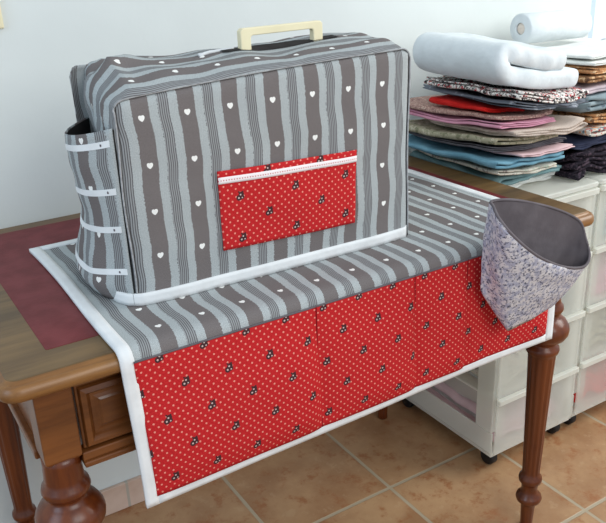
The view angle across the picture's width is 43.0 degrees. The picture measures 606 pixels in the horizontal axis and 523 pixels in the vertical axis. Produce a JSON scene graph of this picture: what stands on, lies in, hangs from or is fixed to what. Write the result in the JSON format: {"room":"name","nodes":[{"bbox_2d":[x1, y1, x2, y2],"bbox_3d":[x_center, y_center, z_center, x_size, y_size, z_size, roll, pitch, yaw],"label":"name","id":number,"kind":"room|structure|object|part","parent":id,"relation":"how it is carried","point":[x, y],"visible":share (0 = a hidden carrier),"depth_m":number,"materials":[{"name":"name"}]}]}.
{"room":"sewing room","nodes":[
{"label":"sewing room","id":0,"kind":"room"},
{"bbox_2d":[0,0,604,522],"bbox_3d":[-0.165,-0.672,1.648,5.400,2.500,0.120,-15,26,-29],"label":"wall","id":1,"kind":"structure","parent":0,"point":[41,41],"depth_m":1.55,"materials":[{"name":"paint"}]},
{"bbox_2d":[0,6,3,28],"bbox_3d":[-0.579,-0.452,1.369,0.080,0.080,0.014,-15,26,-29],"label":"wall switch","id":2,"kind":"object","parent":1,"relation":"attached to","point":[1,18],"visible":1,"depth_m":1.40,"materials":[{"name":"beige plastic"}]},
{"bbox_2d":[17,475,144,522],"bbox_3d":[-0.086,0.470,2.057,5.400,0.072,0.010,-15,26,-29],"label":"baseboard","id":3,"kind":"structure","parent":1,"relation":"attached to","point":[130,492],"depth_m":1.85,"materials":[{"name":"tile"}]},
{"bbox_2d":[588,0,605,39],"bbox_3d":[1.175,-1.280,2.304,0.920,1.170,0.098,-15,26,-29],"label":"window","id":4,"kind":"structure","parent":1,"relation":"in","point":[598,7],"depth_m":2.31,"materials":[{"name":"glass"}]},
{"bbox_3d":[1.174,-1.281,2.306,0.770,1.020,0.006,-15,26,-29],"label":"pane","id":5,"kind":"part","parent":4,"relation":"part of","materials":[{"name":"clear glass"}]},
{"bbox_2d":[102,400,605,522],"bbox_3d":[0.689,0.969,0.931,5.400,0.050,3.160,-15,26,-29],"label":"floor","id":6,"kind":"structure","parent":0,"point":[406,466],"depth_m":1.93,"materials":[{"name":"tile"}]},
{"bbox_2d":[0,155,593,522],"bbox_3d":[-0.058,0.285,1.598,1.110,0.761,0.642,-15,26,-29],"label":"writing desk","id":7,"kind":"object","parent":6,"relation":"on","point":[61,383],"visible":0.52,"depth_m":1.09,"materials":[{"name":"brown wood"}]},
{"bbox_3d":[-0.610,0.384,1.603,0.099,0.614,0.099,-15,26,-29],"label":"leg","id":8,"kind":"part","parent":7,"relation":"part of","materials":[{"name":"brown wood"}]},
{"bbox_3d":[-0.496,0.196,1.269,0.016,0.016,0.484,-15,26,-29],"label":"moulding","id":9,"kind":"part","parent":7,"relation":"part of","materials":[{"name":"brown wood"}]},
{"bbox_3d":[-0.325,0.547,1.180,0.099,0.614,0.099,-15,26,-29],"label":"leg","id":10,"kind":"part","parent":7,"relation":"part of","materials":[{"name":"brown wood"}]},
{"bbox_3d":[-0.120,0.159,1.158,0.446,0.102,0.015,-15,26,-29],"label":"drawer","id":11,"kind":"part","parent":7,"relation":"part of","materials":[{"name":"brown wood"}]},
{"bbox_3d":[-0.114,0.162,1.149,0.438,0.094,0.010,-15,26,-29],"label":"drawer panel","id":12,"kind":"part","parent":7,"relation":"part of","materials":[{"name":"brown wood"}]},
{"bbox_3d":[0.084,0.165,1.291,0.924,0.022,0.029,-15,26,-29],"label":"rail","id":13,"kind":"part","parent":7,"relation":"part of","materials":[{"name":"brown wood"}]},
{"bbox_2d":[29,169,554,508],"bbox_3d":[0.005,0.069,1.425,0.849,0.251,0.486,-15,26,-29],"label":"mat","id":14,"kind":"object","parent":7,"relation":"on","point":[221,381],"visible":0.7,"depth_m":1.18,"materials":[{"name":"fabric"}]},
{"bbox_2d":[65,20,410,305],"bbox_3d":[-0.100,-0.185,1.242,0.561,0.367,0.224,-15,26,-29],"label":"cover","id":15,"kind":"object","parent":14,"relation":"on","point":[197,171],"visible":1,"depth_m":1.15,"materials":[{"name":"fabric"}]},
{"bbox_3d":[-0.140,-0.201,1.340,0.500,0.325,0.013,-15,26,-29],"label":"panel","id":16,"kind":"part","parent":15,"relation":"part of","materials":[{"name":"fabric"}]},
{"bbox_3d":[-0.134,-0.323,1.186,0.059,0.009,0.006,-13,25,-25],"label":"slit trim","id":17,"kind":"part","parent":15,"relation":"part of","materials":[{"name":"grey fabric"}]},
{"bbox_3d":[-0.034,-0.341,1.232,0.151,0.075,0.013,-15,26,-29],"label":"carrying handle","id":18,"kind":"part","parent":15,"relation":"part of","materials":[{"name":"beige plastic"}]},
{"bbox_3d":[-0.017,-0.141,1.178,0.244,0.016,0.005,-15,25,-27],"label":"lace trim","id":19,"kind":"part","parent":15,"relation":"part of","materials":[{"name":"fabric"}]},
{"bbox_3d":[0.004,0.064,1.425,0.829,0.239,0.462,-15,26,-29],"label":"mat panel","id":20,"kind":"part","parent":14,"relation":"part of","materials":[{"name":"fabric"}]},
{"bbox_3d":[0.126,0.142,1.241,0.806,0.217,0.022,-15,26,-29],"label":"pocket panel","id":21,"kind":"part","parent":14,"relation":"part of","materials":[{"name":"red fabric"}]},
{"bbox_2d":[480,198,590,330],"bbox_3d":[0.380,-0.004,1.324,0.135,0.245,0.279,19,30,41],"label":"pouch","id":22,"kind":"object","parent":14,"relation":"hanging from","point":[533,253],"visible":1,"depth_m":1.30,"materials":[{"name":"fabric"}]},
{"bbox_3d":[-0.071,-0.066,1.454,1.081,0.001,0.613,-15,26,-29],"label":"panel","id":23,"kind":"part","parent":7,"relation":"part of","materials":[{"name":"brown wood"}]},
{"bbox_3d":[0.215,0.159,2.072,0.099,0.614,0.099,-15,26,-29],"label":"leg","id":24,"kind":"part","parent":7,"relation":"part of","materials":[{"name":"brown wood"}]},
{"bbox_3d":[0.500,0.322,1.649,0.099,0.614,0.099,-15,26,-29],"label":"leg","id":25,"kind":"part","parent":7,"relation":"part of","materials":[{"name":"brown wood"}]},
{"bbox_2d":[402,175,599,464],"bbox_3d":[0.480,0.114,2.027,0.295,0.712,0.409,-15,26,-29],"label":"storage drawers","id":26,"kind":"object","parent":6,"relation":"on","point":[488,383],"visible":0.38,"depth_m":1.94,"materials":[{"name":"white plastic"}]},
{"bbox_2d":[425,377,556,441],"bbox_3d":[0.489,0.343,2.117,0.241,0.096,0.342,-15,26,-29],"label":"folded fabric","id":27,"kind":"object","parent":26,"relation":"in","point":[455,393],"visible":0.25,"depth_m":2.01,"materials":[{"name":"pink fabric"}]},
{"bbox_2d":[470,346,562,386],"bbox_3d":[0.482,0.193,2.053,0.239,0.101,0.346,-15,26,-29],"label":"folded fabric","id":28,"kind":"object","parent":26,"relation":"in","point":[515,363],"visible":0.02,"depth_m":1.90,"materials":[{"name":"beige fabric"}]},
{"bbox_2d":[508,172,554,187],"bbox_3d":[0.428,-0.231,1.902,0.228,0.024,0.311,-15,26,-29],"label":"folded fabric","id":29,"kind":"object","parent":26,"relation":"on","point":[543,177],"visible":0.03,"depth_m":1.80,"materials":[{"name":"white fabric"}]},
{"bbox_2d":[410,150,561,184],"bbox_3d":[0.436,-0.241,1.860,0.224,0.033,0.298,-15,26,-29],"label":"folded fabric","id":30,"kind":"object","parent":29,"relation":"on","point":[503,179],"visible":0.25,"depth_m":1.77,"materials":[{"name":"teal fabric"}]},
{"bbox_2d":[416,149,556,174],"bbox_3d":[0.418,-0.251,1.827,0.178,0.026,0.324,-14,25,-26],"label":"folded fabric","id":31,"kind":"object","parent":30,"relation":"on","point":[525,169],"visible":0.32,"depth_m":1.72,"materials":[{"name":"fabric"}]},
{"bbox_2d":[408,134,564,168],"bbox_3d":[0.408,-0.268,1.822,0.222,0.042,0.351,-15,26,-29],"label":"folded fabric","id":32,"kind":"object","parent":31,"relation":"on","point":[481,157],"visible":0.47,"depth_m":1.73,"materials":[{"name":"blue fabric"}]},
{"bbox_2d":[487,143,574,156],"bbox_3d":[0.466,-0.276,1.802,0.181,0.028,0.275,-17,26,-31],"label":"folded fabric","id":33,"kind":"object","parent":32,"relation":"on","point":[553,147],"visible":0.3,"depth_m":1.71,"materials":[{"name":"pink fabric"}]},
{"bbox_2d":[409,131,565,151],"bbox_3d":[0.422,-0.298,1.829,0.243,0.042,0.322,-15,26,-29],"label":"folded fabric","id":34,"kind":"object","parent":33,"relation":"on","point":[482,146],"visible":0.36,"depth_m":1.72,"materials":[{"name":"grey fabric"}]},
{"bbox_2d":[409,118,557,144],"bbox_3d":[0.402,-0.308,1.802,0.204,0.046,0.328,-15,26,-29],"label":"folded fabric","id":35,"kind":"object","parent":34,"relation":"on","point":[424,126],"visible":0.55,"depth_m":1.72,"materials":[{"name":"beige fabric"}]},
{"bbox_2d":[428,114,587,136],"bbox_3d":[0.461,-0.317,1.772,0.228,0.046,0.300,-15,26,-29],"label":"folded fabric","id":36,"kind":"object","parent":35,"relation":"on","point":[563,125],"visible":0.41,"depth_m":1.68,"materials":[{"name":"beige fabric"}]},
{"bbox_2d":[409,108,555,128],"bbox_3d":[0.394,-0.340,1.774,0.174,0.032,0.347,-15,26,-29],"label":"folded fabric","id":37,"kind":"object","parent":36,"relation":"on","point":[453,119],"visible":0.34,"depth_m":1.68,"materials":[{"name":"pink fabric"}]},
{"bbox_2d":[410,95,552,119],"bbox_3d":[0.391,-0.355,1.773,0.170,0.032,0.333,-15,26,-29],"label":"folded fabric","id":38,"kind":"object","parent":37,"relation":"on","point":[422,103],"visible":0.6,"depth_m":1.70,"materials":[{"name":"beige fabric"}]},
{"bbox_2d":[429,95,524,112],"bbox_3d":[0.390,-0.357,1.734,0.122,0.022,0.194,-14,25,-26],"label":"folded fabric","id":39,"kind":"object","parent":38,"relation":"on","point":[448,100],"visible":0.8,"depth_m":1.70,"materials":[{"name":"red fabric"}]},
{"bbox_2d":[423,84,588,109],"bbox_3d":[0.455,-0.379,1.745,0.229,0.034,0.312,-15,26,-29],"label":"folded fabric","id":40,"kind":"object","parent":38,"relation":"on","point":[474,95],"visible":0.42,"depth_m":1.67,"materials":[{"name":"grey fabric"}]},
{"bbox_2d":[424,75,588,102],"bbox_3d":[0.451,-0.390,1.721,0.234,0.042,0.294,-15,26,-29],"label":"folded fabric","id":41,"kind":"object","parent":40,"relation":"on","point":[559,95],"visible":0.68,"depth_m":1.65,"materials":[{"name":"multicoloured fabric"}]},
{"bbox_2d":[413,32,578,88],"bbox_3d":[0.424,-0.446,1.704,0.257,0.117,0.280,-15,26,-29],"label":"batting","id":42,"kind":"object","parent":41,"relation":"on","point":[468,56],"visible":1,"depth_m":1.61,"materials":[{"name":"white fabric"}]},
{"bbox_2d":[561,290,568,304],"bbox_3d":[0.477,0.045,1.996,0.240,0.095,0.340,-15,26,-29],"label":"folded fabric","id":43,"kind":"object","parent":26,"relation":"in","point":[567,292],"visible":0.02,"depth_m":1.92,"materials":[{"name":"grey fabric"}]},
{"bbox_2d":[564,171,605,424],"bbox_3d":[0.738,0.043,2.175,0.301,0.712,0.405,-15,26,-29],"label":"tower","id":44,"kind":"object","parent":6,"relation":"on","point":[591,399],"visible":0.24,"depth_m":1.98,"materials":[{"name":"white plastic"}]},
{"bbox_2d":[553,143,605,180],"bbox_3d":[0.689,-0.309,2.004,0.350,0.070,0.356,-15,26,-29],"label":"folded fabric","id":45,"kind":"object","parent":44,"relation":"on","point":[575,163],"visible":0.24,"depth_m":1.81,"materials":[{"name":"black fabric"}]},
{"bbox_2d":[557,133,605,149],"bbox_3d":[0.675,-0.353,1.979,0.325,0.030,0.333,-15,26,-29],"label":"folded fabric","id":46,"kind":"object","parent":45,"relation":"on","point":[581,142],"visible":0.09,"depth_m":1.81,"materials":[{"name":"blue fabric"}]},
{"bbox_2d":[572,123,605,136],"bbox_3d":[0.703,-0.379,1.978,0.324,0.027,0.348,-15,26,-29],"label":"folded fabric","id":47,"kind":"object","parent":46,"relation":"on","point":[592,129],"visible":0.07,"depth_m":1.79,"materials":[{"name":"multicoloured fabric"}]},
{"bbox_2d":[552,109,605,122],"bbox_3d":[0.705,-0.405,1.976,0.301,0.036,0.338,-15,26,-29],"label":"folded fabric","id":48,"kind":"object","parent":47,"relation":"on","point":[599,116],"visible":0.12,"depth_m":1.80,"materials":[{"name":"brown fabric"}]},
{"bbox_2d":[552,91,605,112],"bbox_3d":[0.681,-0.433,1.940,0.335,0.054,0.380,-15,26,-29],"label":"folded fabric","id":49,"kind":"object","parent":48,"relation":"on","point":[597,101],"visible":0.11,"depth_m":1.75,"materials":[{"name":"grey fabric"}]},
{"bbox_2d":[573,80,605,94],"bbox_3d":[0.686,-0.470,1.937,0.334,0.030,0.340,-15,26,-29],"label":"folded fabric","id":50,"kind":"object","parent":49,"relation":"on","point":[592,88],"visible":0.07,"depth_m":1.76,"materials":[{"name":"pink fabric"}]},
{"bbox_2d":[577,73,605,82],"bbox_3d":[0.687,-0.491,1.930,0.327,0.032,0.338,-15,26,-29],"label":"folded fabric","id":51,"kind":"object","parent":50,"relation":"on","point":[582,78],"visible":0.06,"depth_m":1.74,"materials":[{"name":"brown fabric"}]},
{"bbox_2d":[564,64,605,74],"bbox_3d":[0.699,-0.513,1.927,0.330,0.033,0.344,-15,26,-29],"label":"folded fabric","id":52,"kind":"object","parent":51,"relation":"on","point":[584,69],"visible":0.09,"depth_m":1.75,"materials":[{"name":"brown fabric"}]},
{"bbox_2d":[534,38,605,65],"bbox_3d":[0.694,-0.526,1.916,0.334,0.026,0.349,-15,26,-29],"label":"folded fabric","id":53,"kind":"object","parent":52,"relation":"on","point":[574,61],"visible":0.2,"depth_m":1.78,"materials":[{"name":"white fabric"}]},
{"bbox_2d":[510,9,591,43],"bbox_3d":[0.640,-0.606,1.981,0.228,0.078,0.074,-15,26,-29],"label":"roll","id":54,"kind":"object","parent":53,"relation":"on","point":[538,27],"visible":0.98,"depth_m":1.94,"materials":[{"name":"fabric"}]},
{"bbox_2d":[546,38,605,58],"bbox_3d":[0.732,-0.522,1.863,0.322,0.022,0.193,-15,26,-29],"label":"folded fabric","id":55,"kind":"object","parent":53,"relation":"on","point":[595,49],"visible":0.78,"depth_m":1.80,"materials":[{"name":"white fabric"}]},
{"bbox_2d":[553,191,605,237],"bbox_3d":[0.729,-0.170,2.081,0.242,0.089,0.343,-15,26,-29],"label":"folded fabric","id":56,"kind":"object","parent":44,"relation":"in","point":[602,222],"visible":0.03,"depth_m":1.92,"materials":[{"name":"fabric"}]},
{"bbox_2d":[573,351,605,402],"bbox_3d":[0.747,0.273,2.264,0.245,0.092,0.340,-15,26,-29],"label":"folded fabric","id":57,"kind":"object","parent":44,"relation":"in","point":[593,377],"visible":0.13,"depth_m":2.12,"materials":[{"name":"fabric"}]},
{"bbox_2d":[584,298,605,349],"bbox_3d":[0.740,0.118,2.202,0.246,0.108,0.342,-15,26,-29],"label":"folded fabric","id":58,"kind":"object","parent":44,"relation":"in","point":[596,325],"visible":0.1,"depth_m":2.04,"materials":[{"name":"beige fabric"}]},
{"bbox_2d":[591,242,605,296],"bbox_3d":[0.737,-0.025,2.142,0.241,0.093,0.339,-15,26,-29],"label":"folded fabric","id":59,"kind":"object","parent":44,"relation":"in","point":[599,274],"visible":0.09,"depth_m":1.99,"materials":[{"name":"pink fabric"}]}
]}

